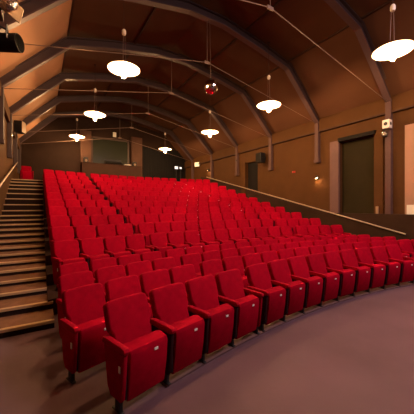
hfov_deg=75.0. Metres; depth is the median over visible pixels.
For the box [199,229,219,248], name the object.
seat
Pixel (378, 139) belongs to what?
trim
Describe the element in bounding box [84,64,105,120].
pendant lamp
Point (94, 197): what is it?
seat
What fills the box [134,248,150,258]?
seat cushion
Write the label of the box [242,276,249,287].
seat cushion
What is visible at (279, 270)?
seat
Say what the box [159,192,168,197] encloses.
seat
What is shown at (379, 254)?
seat
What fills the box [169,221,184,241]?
seat
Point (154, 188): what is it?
seat
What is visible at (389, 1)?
trim
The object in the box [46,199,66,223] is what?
seat
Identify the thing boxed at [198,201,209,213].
seat
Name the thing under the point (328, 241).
seat
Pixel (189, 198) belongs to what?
seat
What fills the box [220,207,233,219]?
seat
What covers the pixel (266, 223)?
seat
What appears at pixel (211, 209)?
seat
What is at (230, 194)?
seat
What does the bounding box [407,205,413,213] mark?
notice
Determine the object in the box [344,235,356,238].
seat
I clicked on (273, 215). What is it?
seat
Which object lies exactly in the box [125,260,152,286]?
seat
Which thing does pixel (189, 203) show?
seat
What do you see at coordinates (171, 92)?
cable
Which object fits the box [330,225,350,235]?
seat
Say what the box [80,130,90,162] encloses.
trim
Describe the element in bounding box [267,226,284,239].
seat
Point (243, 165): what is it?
trim
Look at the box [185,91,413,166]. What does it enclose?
trim
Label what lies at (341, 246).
seat
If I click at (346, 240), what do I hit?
seat
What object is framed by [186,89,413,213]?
wall
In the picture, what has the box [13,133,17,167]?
post
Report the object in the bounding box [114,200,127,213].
seat
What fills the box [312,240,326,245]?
seat
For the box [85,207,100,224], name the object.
seat
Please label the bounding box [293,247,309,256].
seat
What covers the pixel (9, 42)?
lantern
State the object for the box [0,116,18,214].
wall
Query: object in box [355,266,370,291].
seat cushion
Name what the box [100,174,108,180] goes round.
seat
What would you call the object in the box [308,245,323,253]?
seat
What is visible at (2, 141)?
post
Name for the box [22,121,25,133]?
grille
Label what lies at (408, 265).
seat cushion
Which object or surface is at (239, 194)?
seat
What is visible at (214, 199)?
seat
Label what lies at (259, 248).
seat
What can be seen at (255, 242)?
seat
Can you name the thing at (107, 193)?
seat
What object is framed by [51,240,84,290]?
seat
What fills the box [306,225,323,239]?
seat
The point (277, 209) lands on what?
seat
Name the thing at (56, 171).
seat
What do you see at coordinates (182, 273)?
seat
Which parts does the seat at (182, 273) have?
backrest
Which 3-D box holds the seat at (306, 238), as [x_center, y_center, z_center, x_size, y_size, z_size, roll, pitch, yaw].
[3.134,1.287,7.810,0.546,0.826,0.457,0,0,-22]
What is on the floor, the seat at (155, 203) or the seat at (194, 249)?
the seat at (194, 249)
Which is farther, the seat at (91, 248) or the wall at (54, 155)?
the wall at (54, 155)
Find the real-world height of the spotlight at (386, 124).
0.420 m
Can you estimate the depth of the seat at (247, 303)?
3.46 m
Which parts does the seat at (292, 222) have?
backrest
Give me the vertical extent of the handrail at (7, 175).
2.431 m
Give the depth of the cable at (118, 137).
17.93 m
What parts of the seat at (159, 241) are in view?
backrest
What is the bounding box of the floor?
[0,281,413,413]
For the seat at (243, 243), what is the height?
0.827 m
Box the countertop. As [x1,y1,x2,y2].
[80,162,141,166]
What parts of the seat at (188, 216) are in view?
backrest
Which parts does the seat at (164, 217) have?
backrest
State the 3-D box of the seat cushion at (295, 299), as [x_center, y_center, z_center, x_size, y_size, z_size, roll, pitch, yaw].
[1.324,1.389,4.142,0.392,0.463,0.179,0,0,-38]
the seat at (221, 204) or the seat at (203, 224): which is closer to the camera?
the seat at (203, 224)
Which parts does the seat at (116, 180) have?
backrest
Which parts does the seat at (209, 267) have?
backrest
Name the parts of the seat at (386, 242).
backrest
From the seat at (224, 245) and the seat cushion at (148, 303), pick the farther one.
the seat at (224, 245)
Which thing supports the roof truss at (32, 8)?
attached to the ceiling
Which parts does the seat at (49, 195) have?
backrest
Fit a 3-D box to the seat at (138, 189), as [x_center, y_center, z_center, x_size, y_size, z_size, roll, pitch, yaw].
[-3.180,-0.541,12.481,0.497,0.827,0.460,0,0,-35]
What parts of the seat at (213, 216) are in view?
backrest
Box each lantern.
[0,0,23,23]
[0,23,24,52]
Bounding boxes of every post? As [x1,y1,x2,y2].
[0,87,4,144]
[7,114,12,158]
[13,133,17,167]
[17,143,20,173]
[191,161,193,178]
[210,155,213,179]
[235,147,238,175]
[268,137,273,169]
[314,123,320,162]
[385,101,392,213]
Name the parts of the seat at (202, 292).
panel, armrest, leg, backrest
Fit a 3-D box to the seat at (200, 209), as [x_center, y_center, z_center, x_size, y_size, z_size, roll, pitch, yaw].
[-0.104,0.399,10.253,0.497,0.828,0.469,0,0,-28]
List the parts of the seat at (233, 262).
backrest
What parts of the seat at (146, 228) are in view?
backrest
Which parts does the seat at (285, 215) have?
backrest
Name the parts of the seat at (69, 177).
backrest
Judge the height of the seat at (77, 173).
0.826 m
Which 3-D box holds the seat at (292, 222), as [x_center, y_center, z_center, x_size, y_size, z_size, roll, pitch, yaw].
[3.152,0.827,9.748,0.492,0.828,0.466,0,0,-17]
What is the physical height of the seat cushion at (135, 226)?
0.463 m
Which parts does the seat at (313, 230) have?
backrest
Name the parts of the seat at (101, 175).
backrest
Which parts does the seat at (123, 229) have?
backrest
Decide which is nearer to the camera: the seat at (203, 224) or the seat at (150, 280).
the seat at (150, 280)
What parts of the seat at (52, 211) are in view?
backrest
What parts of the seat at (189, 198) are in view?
backrest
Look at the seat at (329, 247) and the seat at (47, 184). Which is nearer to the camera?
the seat at (329, 247)
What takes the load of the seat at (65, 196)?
on the tier
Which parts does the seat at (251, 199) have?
backrest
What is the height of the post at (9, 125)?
1.700 m
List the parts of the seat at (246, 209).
backrest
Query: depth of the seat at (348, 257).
5.20 m
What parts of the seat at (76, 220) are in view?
backrest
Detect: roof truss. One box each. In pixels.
[0,0,318,122]
[0,36,271,136]
[9,72,237,146]
[19,111,193,160]
[22,95,212,154]
[324,0,391,101]
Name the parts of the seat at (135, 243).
backrest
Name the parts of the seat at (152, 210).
backrest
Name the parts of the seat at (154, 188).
backrest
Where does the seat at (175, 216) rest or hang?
on the tier at (48, 262)
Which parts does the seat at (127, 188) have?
backrest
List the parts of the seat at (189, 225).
backrest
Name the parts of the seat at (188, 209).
backrest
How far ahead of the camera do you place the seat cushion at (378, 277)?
5.37 m
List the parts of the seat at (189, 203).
backrest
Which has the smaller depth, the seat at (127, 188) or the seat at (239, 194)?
the seat at (127, 188)
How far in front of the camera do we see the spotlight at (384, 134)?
9.08 m
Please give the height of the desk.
1.595 m
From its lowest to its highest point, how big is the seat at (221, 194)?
0.827 m
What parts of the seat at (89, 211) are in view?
backrest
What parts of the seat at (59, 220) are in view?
backrest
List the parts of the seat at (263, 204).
backrest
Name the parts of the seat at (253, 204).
backrest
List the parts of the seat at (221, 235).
backrest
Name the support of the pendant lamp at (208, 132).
hanging from the ceiling
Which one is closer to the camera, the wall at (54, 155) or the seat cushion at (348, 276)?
the seat cushion at (348, 276)
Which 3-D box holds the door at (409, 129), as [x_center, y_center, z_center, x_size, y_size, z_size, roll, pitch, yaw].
[7.023,-0.500,8.193,0.060,4.400,1.760,0,0,-32]
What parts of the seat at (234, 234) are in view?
backrest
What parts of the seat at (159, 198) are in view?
backrest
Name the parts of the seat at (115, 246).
armrest, backrest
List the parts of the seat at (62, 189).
backrest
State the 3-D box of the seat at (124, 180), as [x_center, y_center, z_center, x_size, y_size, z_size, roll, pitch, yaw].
[-4.105,-1.053,13.979,0.497,0.827,0.460,0,0,-35]
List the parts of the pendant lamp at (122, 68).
lamp shade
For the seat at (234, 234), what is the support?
on the tier at (52, 294)
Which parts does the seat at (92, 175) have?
backrest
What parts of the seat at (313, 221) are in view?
backrest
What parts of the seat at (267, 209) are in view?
backrest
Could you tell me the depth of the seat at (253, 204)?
12.24 m
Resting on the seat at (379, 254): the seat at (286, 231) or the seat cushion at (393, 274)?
the seat cushion at (393, 274)
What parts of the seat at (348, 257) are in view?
backrest, panel, armrest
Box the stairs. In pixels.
[0,179,53,338]
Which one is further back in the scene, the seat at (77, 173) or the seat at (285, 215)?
the seat at (77, 173)
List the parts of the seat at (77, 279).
armrest, panel, backrest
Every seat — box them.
[20,166,33,179]
[42,169,55,178]
[43,173,56,183]
[43,177,58,187]
[44,182,59,193]
[44,187,61,205]
[45,192,64,207]
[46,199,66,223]
[47,206,69,233]
[48,215,73,244]
[49,226,78,261]
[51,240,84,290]
[55,170,64,175]
[56,174,66,179]
[56,271,93,346]
[57,178,68,184]
[57,261,88,298]
[59,182,70,189]
[59,283,109,383]
[60,187,73,199]
[62,193,76,201]
[64,199,80,215]
[66,171,75,178]
[67,175,77,182]
[67,206,84,225]
[69,179,80,187]
[70,215,89,237]
[71,183,83,190]
[74,188,86,199]
[74,225,95,256]
[76,172,88,178]
[77,194,90,204]
[78,176,88,181]
[79,237,109,270]
[80,200,95,212]
[81,180,95,186]
[84,184,99,193]
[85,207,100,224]
[87,189,99,195]
[89,257,116,282]
[90,173,98,183]
[90,215,107,236]
[91,194,103,204]
[92,177,102,187]
[94,265,125,301]
[95,200,109,214]
[96,181,106,192]
[96,224,115,250]
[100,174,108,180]
[100,185,110,195]
[101,207,116,220]
[102,292,167,413]
[103,178,112,183]
[104,190,115,201]
[104,236,131,264]
[104,275,152,329]
[107,181,116,189]
[107,214,123,234]
[109,195,120,206]
[111,186,121,192]
[113,178,121,185]
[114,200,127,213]
[115,223,133,247]
[116,190,126,199]
[117,182,126,187]
[117,254,140,274]
[121,195,132,205]
[121,207,134,222]
[122,186,131,194]
[123,179,131,185]
[125,234,153,258]
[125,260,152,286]
[127,183,136,189]
[128,190,137,199]
[128,200,140,213]
[128,214,143,233]
[132,179,140,184]
[133,187,141,194]
[134,195,144,205]
[135,207,148,222]
[137,183,145,190]
[137,222,153,245]
[139,191,148,196]
[139,269,170,317]
[140,201,152,211]
[140,251,161,269]
[143,187,151,192]
[144,214,157,231]
[146,184,154,190]
[149,191,158,200]
[149,207,161,221]
[149,233,172,257]
[149,282,204,384]
[150,180,157,186]
[151,257,175,277]
[152,187,161,195]
[153,201,164,210]
[154,222,169,242]
[156,184,163,188]
[156,196,166,205]
[158,213,171,230]
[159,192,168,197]
[162,188,170,195]
[162,207,173,221]
[164,201,175,208]
[165,184,172,191]
[165,248,184,265]
[167,181,174,187]
[167,196,176,203]
[167,231,189,253]
[169,192,178,200]
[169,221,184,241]
[169,264,196,304]
[171,188,179,193]
[172,213,184,226]
[174,207,185,220]
[177,196,187,203]
[179,192,188,199]
[180,179,186,184]
[180,253,201,276]
[181,188,189,195]
[182,185,189,191]
[183,230,204,250]
[184,221,199,236]
[184,246,202,259]
[185,213,198,229]
[185,275,233,363]
[186,207,198,220]
[187,182,193,188]
[187,201,197,213]
[188,197,197,207]
[189,192,197,202]
[194,185,201,192]
[197,207,209,216]
[197,213,212,228]
[198,193,207,202]
[198,197,208,207]
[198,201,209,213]
[198,220,214,238]
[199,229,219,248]
[199,259,223,294]
[201,250,221,262]
[202,189,210,197]
[202,244,219,252]
[208,197,218,206]
[208,201,219,209]
[209,207,221,216]
[210,189,219,196]
[210,213,224,227]
[211,193,220,202]
[211,220,228,237]
[214,229,233,243]
[215,269,263,346]
[219,189,228,196]
[219,193,227,198]
[219,202,230,210]
[219,243,234,256]
[220,197,231,207]
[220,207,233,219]
[220,248,244,269]
[221,213,236,222]
[222,256,249,287]
[224,220,236,229]
[227,189,237,196]
[227,228,246,243]
[228,193,236,198]
[230,197,238,203]
[230,207,244,216]
[232,202,243,212]
[233,212,244,227]
[235,241,249,251]
[236,219,248,236]
[237,193,248,201]
[237,246,254,257]
[239,197,247,207]
[241,202,250,212]
[241,227,259,243]
[242,253,271,279]
[244,207,257,218]
[244,212,260,226]
[245,263,285,331]
[248,197,260,203]
[248,219,260,231]
[249,240,263,247]
[251,202,260,210]
[254,207,264,218]
[254,227,272,241]
[254,244,269,253]
[258,212,272,226]
[260,219,272,228]
[260,250,278,263]
[261,202,274,209]
[264,239,277,244]
[265,207,274,215]
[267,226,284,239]
[267,259,304,321]
[269,212,280,225]
[269,243,284,251]
[275,207,284,212]
[275,218,286,234]
[277,238,290,243]
[277,248,294,259]
[279,226,300,238]
[280,212,290,225]
[284,242,298,248]
[286,218,298,233]
[287,256,322,313]
[291,212,301,225]
[291,237,304,241]
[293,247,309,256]
[295,226,312,237]
[298,218,309,225]
[298,241,312,246]
[304,237,317,240]
[305,253,339,306]
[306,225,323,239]
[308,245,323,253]
[309,218,320,232]
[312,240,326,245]
[318,225,334,236]
[319,236,331,240]
[322,251,355,301]
[323,244,338,251]
[326,239,339,243]
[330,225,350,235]
[332,235,344,242]
[337,243,353,249]
[338,249,370,296]
[343,238,356,242]
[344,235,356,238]
[351,242,366,248]
[354,247,385,292]
[356,237,369,247]
[357,234,369,237]
[369,237,382,240]
[369,241,383,246]
[369,246,400,288]
[382,236,396,240]
[383,240,409,256]
[384,244,413,285]
[397,239,413,257]
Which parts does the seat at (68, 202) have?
backrest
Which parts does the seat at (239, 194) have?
backrest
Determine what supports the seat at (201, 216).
on the tier at (48, 262)
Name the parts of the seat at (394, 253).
backrest, panel, armrest, armrest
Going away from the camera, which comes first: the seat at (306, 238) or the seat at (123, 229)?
the seat at (123, 229)
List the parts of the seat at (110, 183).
backrest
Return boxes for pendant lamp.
[69,108,84,140]
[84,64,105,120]
[107,29,139,77]
[159,133,171,152]
[201,111,217,136]
[257,42,280,111]
[372,0,413,60]
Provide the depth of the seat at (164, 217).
8.54 m
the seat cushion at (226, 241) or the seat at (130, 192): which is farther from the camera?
the seat at (130, 192)
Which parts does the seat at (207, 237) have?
backrest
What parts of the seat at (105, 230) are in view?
backrest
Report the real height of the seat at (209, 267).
0.828 m
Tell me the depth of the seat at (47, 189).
9.39 m
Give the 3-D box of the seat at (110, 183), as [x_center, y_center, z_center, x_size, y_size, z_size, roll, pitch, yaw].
[-4.417,-0.794,12.647,0.497,0.828,0.466,0,0,-39]
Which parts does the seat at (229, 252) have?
backrest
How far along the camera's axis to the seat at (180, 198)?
11.86 m
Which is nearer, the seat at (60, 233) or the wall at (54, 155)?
the seat at (60, 233)
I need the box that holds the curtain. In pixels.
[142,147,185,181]
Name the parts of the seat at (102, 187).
backrest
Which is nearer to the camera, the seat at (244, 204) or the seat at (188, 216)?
the seat at (188, 216)
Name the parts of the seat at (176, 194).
backrest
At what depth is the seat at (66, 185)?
10.53 m
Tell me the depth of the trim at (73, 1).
8.88 m
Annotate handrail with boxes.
[0,162,17,186]
[207,177,405,234]
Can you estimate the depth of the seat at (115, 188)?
11.97 m
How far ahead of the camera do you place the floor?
2.74 m
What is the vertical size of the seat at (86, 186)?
0.827 m
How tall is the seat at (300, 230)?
0.826 m
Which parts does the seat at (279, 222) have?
backrest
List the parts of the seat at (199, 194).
backrest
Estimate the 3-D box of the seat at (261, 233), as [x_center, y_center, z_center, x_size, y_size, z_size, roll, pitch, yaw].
[1.715,1.031,8.226,0.497,0.827,0.460,0,0,-26]
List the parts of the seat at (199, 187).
backrest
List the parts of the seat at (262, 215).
backrest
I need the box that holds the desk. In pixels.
[80,162,141,179]
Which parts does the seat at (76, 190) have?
backrest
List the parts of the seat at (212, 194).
backrest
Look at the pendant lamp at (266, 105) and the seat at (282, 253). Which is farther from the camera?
the pendant lamp at (266, 105)
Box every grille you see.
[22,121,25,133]
[256,153,259,161]
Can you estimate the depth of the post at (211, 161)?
18.82 m
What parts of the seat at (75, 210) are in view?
backrest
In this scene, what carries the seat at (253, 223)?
on the tier at (49, 270)
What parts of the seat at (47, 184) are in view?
backrest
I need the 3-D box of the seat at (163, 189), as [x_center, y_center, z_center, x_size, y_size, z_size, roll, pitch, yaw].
[-1.951,-0.541,13.245,0.497,0.827,0.462,0,0,-29]
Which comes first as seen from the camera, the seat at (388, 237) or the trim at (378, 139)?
the seat at (388, 237)
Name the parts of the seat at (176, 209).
backrest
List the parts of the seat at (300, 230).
backrest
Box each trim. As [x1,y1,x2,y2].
[0,81,19,148]
[55,0,74,111]
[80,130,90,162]
[91,7,156,117]
[131,137,141,176]
[136,0,282,124]
[160,282,413,386]
[163,0,394,134]
[184,105,413,167]
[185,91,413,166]
[201,176,327,224]
[241,162,245,193]
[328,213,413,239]
[330,141,339,212]
[338,130,375,141]
[374,130,383,213]
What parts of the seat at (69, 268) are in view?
backrest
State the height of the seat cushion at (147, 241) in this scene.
0.463 m
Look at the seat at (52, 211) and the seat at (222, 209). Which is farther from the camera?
the seat at (222, 209)
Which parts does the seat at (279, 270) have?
backrest, panel, armrest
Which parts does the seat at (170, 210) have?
backrest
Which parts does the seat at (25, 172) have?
backrest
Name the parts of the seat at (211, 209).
backrest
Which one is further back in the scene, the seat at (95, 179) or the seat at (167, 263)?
the seat at (95, 179)
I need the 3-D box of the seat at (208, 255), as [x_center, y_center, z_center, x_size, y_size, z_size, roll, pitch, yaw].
[0.159,1.286,5.235,0.497,0.827,0.464,0,0,-39]
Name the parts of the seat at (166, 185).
backrest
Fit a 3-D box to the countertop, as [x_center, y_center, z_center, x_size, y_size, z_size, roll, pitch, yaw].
[-5.702,-2.495,16.178,3.420,0.040,0.780,0,0,-32]
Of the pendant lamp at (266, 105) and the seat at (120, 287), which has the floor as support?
the seat at (120, 287)
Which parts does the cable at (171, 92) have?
hanger rod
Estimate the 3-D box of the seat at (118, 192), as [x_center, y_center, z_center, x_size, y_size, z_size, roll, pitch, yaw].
[-3.490,-0.295,11.145,0.497,0.826,0.457,0,0,-39]
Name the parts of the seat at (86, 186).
backrest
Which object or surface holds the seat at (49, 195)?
on the tier
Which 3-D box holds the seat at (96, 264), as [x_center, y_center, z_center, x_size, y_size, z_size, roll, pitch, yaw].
[-1.655,1.286,4.463,0.470,0.828,0.492,0,0,43]
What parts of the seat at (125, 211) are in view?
backrest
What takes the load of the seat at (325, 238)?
on the floor
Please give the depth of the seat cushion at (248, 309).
3.38 m
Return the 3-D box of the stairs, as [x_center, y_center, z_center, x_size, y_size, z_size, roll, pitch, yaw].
[-6.845,0.218,10.197,1.270,2.960,15.855,0,0,-32]
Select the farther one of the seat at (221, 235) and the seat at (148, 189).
the seat at (148, 189)
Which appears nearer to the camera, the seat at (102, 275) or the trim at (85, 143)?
the seat at (102, 275)
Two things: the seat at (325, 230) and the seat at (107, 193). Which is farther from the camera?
the seat at (107, 193)
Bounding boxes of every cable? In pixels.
[4,60,269,137]
[12,112,235,147]
[24,43,314,122]
[25,137,189,160]
[33,127,208,154]
[241,0,387,101]
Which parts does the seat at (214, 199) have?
backrest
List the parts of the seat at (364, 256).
backrest, armrest, panel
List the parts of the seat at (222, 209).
backrest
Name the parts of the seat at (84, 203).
backrest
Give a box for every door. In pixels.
[248,162,257,192]
[342,136,373,213]
[405,123,413,213]
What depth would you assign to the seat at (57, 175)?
12.00 m
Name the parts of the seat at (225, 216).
backrest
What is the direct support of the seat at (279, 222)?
on the tier at (49, 270)
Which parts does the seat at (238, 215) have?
backrest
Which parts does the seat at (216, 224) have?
backrest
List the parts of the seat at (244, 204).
backrest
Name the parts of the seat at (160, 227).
backrest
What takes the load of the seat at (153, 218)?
on the tier at (48, 262)
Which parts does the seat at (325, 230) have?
backrest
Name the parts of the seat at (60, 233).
panel, backrest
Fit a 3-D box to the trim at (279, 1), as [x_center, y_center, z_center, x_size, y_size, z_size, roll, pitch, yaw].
[1.107,-6.200,9.911,0.060,0.060,24.700,0,0,-32]
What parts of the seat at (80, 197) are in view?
backrest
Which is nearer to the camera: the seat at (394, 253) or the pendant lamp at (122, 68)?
the seat at (394, 253)
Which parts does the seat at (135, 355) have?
panel, armrest, leg, backrest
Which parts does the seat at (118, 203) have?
backrest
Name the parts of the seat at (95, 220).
backrest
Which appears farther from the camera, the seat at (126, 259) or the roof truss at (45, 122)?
the roof truss at (45, 122)
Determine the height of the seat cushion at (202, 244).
0.463 m
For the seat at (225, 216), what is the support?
on the tier at (48, 262)
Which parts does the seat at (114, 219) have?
backrest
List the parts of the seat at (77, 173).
backrest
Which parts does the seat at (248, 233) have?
backrest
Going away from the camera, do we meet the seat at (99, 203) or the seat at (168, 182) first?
the seat at (99, 203)
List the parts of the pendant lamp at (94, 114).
lamp shade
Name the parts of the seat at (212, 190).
backrest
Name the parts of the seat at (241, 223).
backrest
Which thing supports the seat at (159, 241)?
on the tier at (52, 294)
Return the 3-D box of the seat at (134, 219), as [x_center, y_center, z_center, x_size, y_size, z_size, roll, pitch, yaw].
[-2.016,0.616,7.841,0.497,0.828,0.470,0,0,-41]
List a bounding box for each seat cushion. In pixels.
[22,171,31,179]
[61,257,84,264]
[76,316,109,372]
[89,254,109,270]
[113,251,131,264]
[124,330,167,401]
[134,225,138,233]
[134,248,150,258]
[145,235,150,245]
[148,303,152,329]
[158,246,172,257]
[170,315,204,373]
[175,244,189,253]
[192,242,204,250]
[206,304,233,353]
[207,241,219,248]
[221,240,233,243]
[235,295,258,338]
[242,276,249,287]
[265,286,285,324]
[286,280,304,315]
[304,276,322,307]
[322,272,339,301]
[339,269,355,296]
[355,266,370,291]
[370,263,385,288]
[385,261,400,284]
[400,260,413,282]
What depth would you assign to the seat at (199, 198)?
12.28 m
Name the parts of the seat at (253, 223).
backrest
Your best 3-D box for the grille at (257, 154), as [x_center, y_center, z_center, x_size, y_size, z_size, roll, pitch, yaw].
[2.702,-2.620,14.304,0.020,0.480,0.360,0,0,-32]
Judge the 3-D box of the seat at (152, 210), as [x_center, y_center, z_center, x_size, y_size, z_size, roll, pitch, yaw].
[-1.722,0.399,9.200,0.497,0.826,0.456,0,0,-37]
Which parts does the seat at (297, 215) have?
backrest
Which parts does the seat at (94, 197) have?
backrest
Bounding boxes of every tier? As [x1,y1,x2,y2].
[44,218,47,226]
[44,227,48,242]
[45,237,49,249]
[45,250,51,265]
[46,265,53,285]
[47,284,57,314]
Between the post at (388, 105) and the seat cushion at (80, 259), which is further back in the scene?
the post at (388, 105)
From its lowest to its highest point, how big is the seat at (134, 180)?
0.828 m
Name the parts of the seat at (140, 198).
backrest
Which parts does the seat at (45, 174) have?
backrest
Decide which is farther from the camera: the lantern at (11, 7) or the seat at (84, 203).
the seat at (84, 203)
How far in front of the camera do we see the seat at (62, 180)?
11.26 m
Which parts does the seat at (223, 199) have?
backrest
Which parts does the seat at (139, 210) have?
backrest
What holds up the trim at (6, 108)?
attached to the wall at (6, 163)
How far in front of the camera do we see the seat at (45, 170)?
12.35 m
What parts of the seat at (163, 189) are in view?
backrest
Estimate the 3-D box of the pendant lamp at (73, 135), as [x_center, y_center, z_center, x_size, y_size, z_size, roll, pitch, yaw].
[-7.894,-5.037,16.398,0.868,2.011,0.868,0,0,-32]
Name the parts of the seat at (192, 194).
backrest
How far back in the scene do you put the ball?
8.59 m
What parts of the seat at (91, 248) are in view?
armrest, backrest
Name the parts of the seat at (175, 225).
backrest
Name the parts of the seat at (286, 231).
backrest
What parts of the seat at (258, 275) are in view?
backrest, armrest, leg, panel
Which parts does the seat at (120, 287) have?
backrest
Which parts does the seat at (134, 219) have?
backrest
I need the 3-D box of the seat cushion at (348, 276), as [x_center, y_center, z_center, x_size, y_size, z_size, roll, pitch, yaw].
[2.544,1.389,4.971,0.392,0.463,0.179,0,0,-31]
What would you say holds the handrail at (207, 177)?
attached to the wall at (297, 155)
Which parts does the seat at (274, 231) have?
backrest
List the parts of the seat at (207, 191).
backrest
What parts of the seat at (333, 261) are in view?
backrest, panel, armrest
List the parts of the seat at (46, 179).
backrest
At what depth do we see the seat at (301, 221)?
9.98 m
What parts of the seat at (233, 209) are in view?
backrest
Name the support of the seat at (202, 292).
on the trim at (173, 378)
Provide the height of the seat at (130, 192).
0.827 m
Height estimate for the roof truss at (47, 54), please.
2.854 m
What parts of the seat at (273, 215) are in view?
backrest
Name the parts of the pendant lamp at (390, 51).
lamp shade, bulb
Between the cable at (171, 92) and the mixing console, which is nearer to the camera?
the cable at (171, 92)
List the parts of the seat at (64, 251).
panel, armrest, backrest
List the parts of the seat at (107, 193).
backrest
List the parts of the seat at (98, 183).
backrest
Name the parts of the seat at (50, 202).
backrest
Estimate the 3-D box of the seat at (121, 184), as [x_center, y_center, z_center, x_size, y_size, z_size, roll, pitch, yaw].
[-4.035,-0.793,12.944,0.497,0.827,0.460,0,0,-37]
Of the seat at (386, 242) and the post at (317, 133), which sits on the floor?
the seat at (386, 242)
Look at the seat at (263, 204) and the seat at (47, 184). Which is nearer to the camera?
the seat at (47, 184)
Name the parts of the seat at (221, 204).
backrest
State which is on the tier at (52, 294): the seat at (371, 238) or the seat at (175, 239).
the seat at (175, 239)
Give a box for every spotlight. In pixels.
[381,131,386,136]
[382,119,391,130]
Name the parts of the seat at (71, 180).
backrest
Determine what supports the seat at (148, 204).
on the tier
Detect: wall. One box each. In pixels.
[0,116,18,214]
[19,117,175,185]
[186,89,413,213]
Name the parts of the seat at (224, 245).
backrest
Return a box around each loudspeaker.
[14,120,25,133]
[256,152,265,162]
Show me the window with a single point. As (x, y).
(102, 148)
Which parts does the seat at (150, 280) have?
backrest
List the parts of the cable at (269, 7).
joint plate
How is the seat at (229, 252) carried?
on the floor
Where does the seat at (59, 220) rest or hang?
on the tier at (48, 262)
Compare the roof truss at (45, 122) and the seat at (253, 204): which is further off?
the roof truss at (45, 122)
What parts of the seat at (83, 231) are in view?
backrest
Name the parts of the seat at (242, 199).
backrest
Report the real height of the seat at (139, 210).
0.827 m
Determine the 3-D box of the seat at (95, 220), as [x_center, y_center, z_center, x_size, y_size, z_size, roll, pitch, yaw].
[-2.799,0.616,7.092,0.466,0.828,0.492,0,0,44]
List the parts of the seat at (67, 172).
backrest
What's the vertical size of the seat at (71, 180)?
0.826 m
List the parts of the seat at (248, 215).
backrest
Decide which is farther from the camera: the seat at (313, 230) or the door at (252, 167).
the door at (252, 167)
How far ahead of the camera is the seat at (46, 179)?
10.88 m
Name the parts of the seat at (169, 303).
panel, armrest, leg, backrest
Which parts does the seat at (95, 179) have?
backrest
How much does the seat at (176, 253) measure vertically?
0.828 m
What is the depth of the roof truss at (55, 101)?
15.35 m
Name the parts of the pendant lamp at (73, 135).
lamp shade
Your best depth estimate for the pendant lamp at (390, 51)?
6.47 m
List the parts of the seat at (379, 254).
backrest, panel, armrest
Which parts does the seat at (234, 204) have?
backrest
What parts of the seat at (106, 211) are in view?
backrest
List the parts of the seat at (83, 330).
panel, armrest, leg, backrest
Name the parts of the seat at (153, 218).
backrest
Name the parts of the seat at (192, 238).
backrest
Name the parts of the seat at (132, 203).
backrest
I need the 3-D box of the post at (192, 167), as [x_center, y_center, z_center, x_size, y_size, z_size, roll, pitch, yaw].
[-1.131,-2.770,21.280,0.180,1.700,0.240,0,0,-32]
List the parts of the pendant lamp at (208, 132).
lamp shade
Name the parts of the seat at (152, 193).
backrest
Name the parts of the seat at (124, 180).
backrest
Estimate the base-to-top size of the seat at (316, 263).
0.826 m
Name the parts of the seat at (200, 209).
backrest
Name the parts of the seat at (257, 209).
backrest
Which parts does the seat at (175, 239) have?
backrest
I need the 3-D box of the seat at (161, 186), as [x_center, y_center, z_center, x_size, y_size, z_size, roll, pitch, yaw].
[-2.412,-0.793,13.991,0.497,0.826,0.457,0,0,-29]
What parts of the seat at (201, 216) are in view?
backrest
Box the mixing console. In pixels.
[104,159,122,164]
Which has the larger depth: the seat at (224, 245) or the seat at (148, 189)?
the seat at (148, 189)
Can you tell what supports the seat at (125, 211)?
on the tier at (47, 246)
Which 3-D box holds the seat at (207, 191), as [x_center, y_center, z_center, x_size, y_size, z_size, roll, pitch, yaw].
[-0.026,-0.541,14.107,0.492,0.828,0.471,0,0,-19]
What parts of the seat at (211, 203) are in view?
backrest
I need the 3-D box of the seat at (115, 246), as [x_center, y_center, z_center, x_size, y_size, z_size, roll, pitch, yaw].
[-1.862,1.030,5.606,0.465,0.827,0.492,0,0,44]
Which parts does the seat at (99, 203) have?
backrest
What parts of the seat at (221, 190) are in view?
backrest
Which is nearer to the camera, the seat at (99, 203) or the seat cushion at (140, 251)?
the seat cushion at (140, 251)
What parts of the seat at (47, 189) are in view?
backrest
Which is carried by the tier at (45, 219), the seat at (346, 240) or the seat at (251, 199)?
the seat at (251, 199)
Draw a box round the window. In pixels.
[91,136,128,164]
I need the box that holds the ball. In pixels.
[204,54,217,94]
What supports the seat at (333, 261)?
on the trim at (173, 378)
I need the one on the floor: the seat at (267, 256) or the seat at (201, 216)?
the seat at (267, 256)
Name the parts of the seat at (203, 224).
backrest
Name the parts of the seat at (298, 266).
backrest, panel, armrest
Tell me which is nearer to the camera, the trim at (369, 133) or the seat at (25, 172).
the trim at (369, 133)
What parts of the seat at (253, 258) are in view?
backrest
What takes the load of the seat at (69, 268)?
on the floor
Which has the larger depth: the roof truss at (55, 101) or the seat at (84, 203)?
the roof truss at (55, 101)
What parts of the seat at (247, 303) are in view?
panel, armrest, backrest, leg, panel, armrest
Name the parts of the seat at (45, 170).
backrest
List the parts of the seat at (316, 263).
backrest, panel, armrest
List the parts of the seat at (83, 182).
backrest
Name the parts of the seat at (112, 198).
backrest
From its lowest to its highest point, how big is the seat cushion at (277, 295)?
0.463 m
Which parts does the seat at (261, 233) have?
backrest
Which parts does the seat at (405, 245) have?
backrest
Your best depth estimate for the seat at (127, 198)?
10.48 m
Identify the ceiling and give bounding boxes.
[0,0,413,160]
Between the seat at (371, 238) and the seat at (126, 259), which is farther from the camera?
the seat at (371, 238)
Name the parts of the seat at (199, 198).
backrest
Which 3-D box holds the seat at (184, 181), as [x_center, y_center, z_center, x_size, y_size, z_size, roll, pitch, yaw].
[-1.391,-1.320,16.360,0.492,0.828,0.468,0,0,-19]
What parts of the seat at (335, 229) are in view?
backrest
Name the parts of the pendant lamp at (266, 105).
lamp shade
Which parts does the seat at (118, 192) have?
backrest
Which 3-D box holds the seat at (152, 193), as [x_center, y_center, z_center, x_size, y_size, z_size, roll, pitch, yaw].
[-2.317,-0.295,12.002,0.497,0.827,0.460,0,0,-33]
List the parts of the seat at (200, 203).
backrest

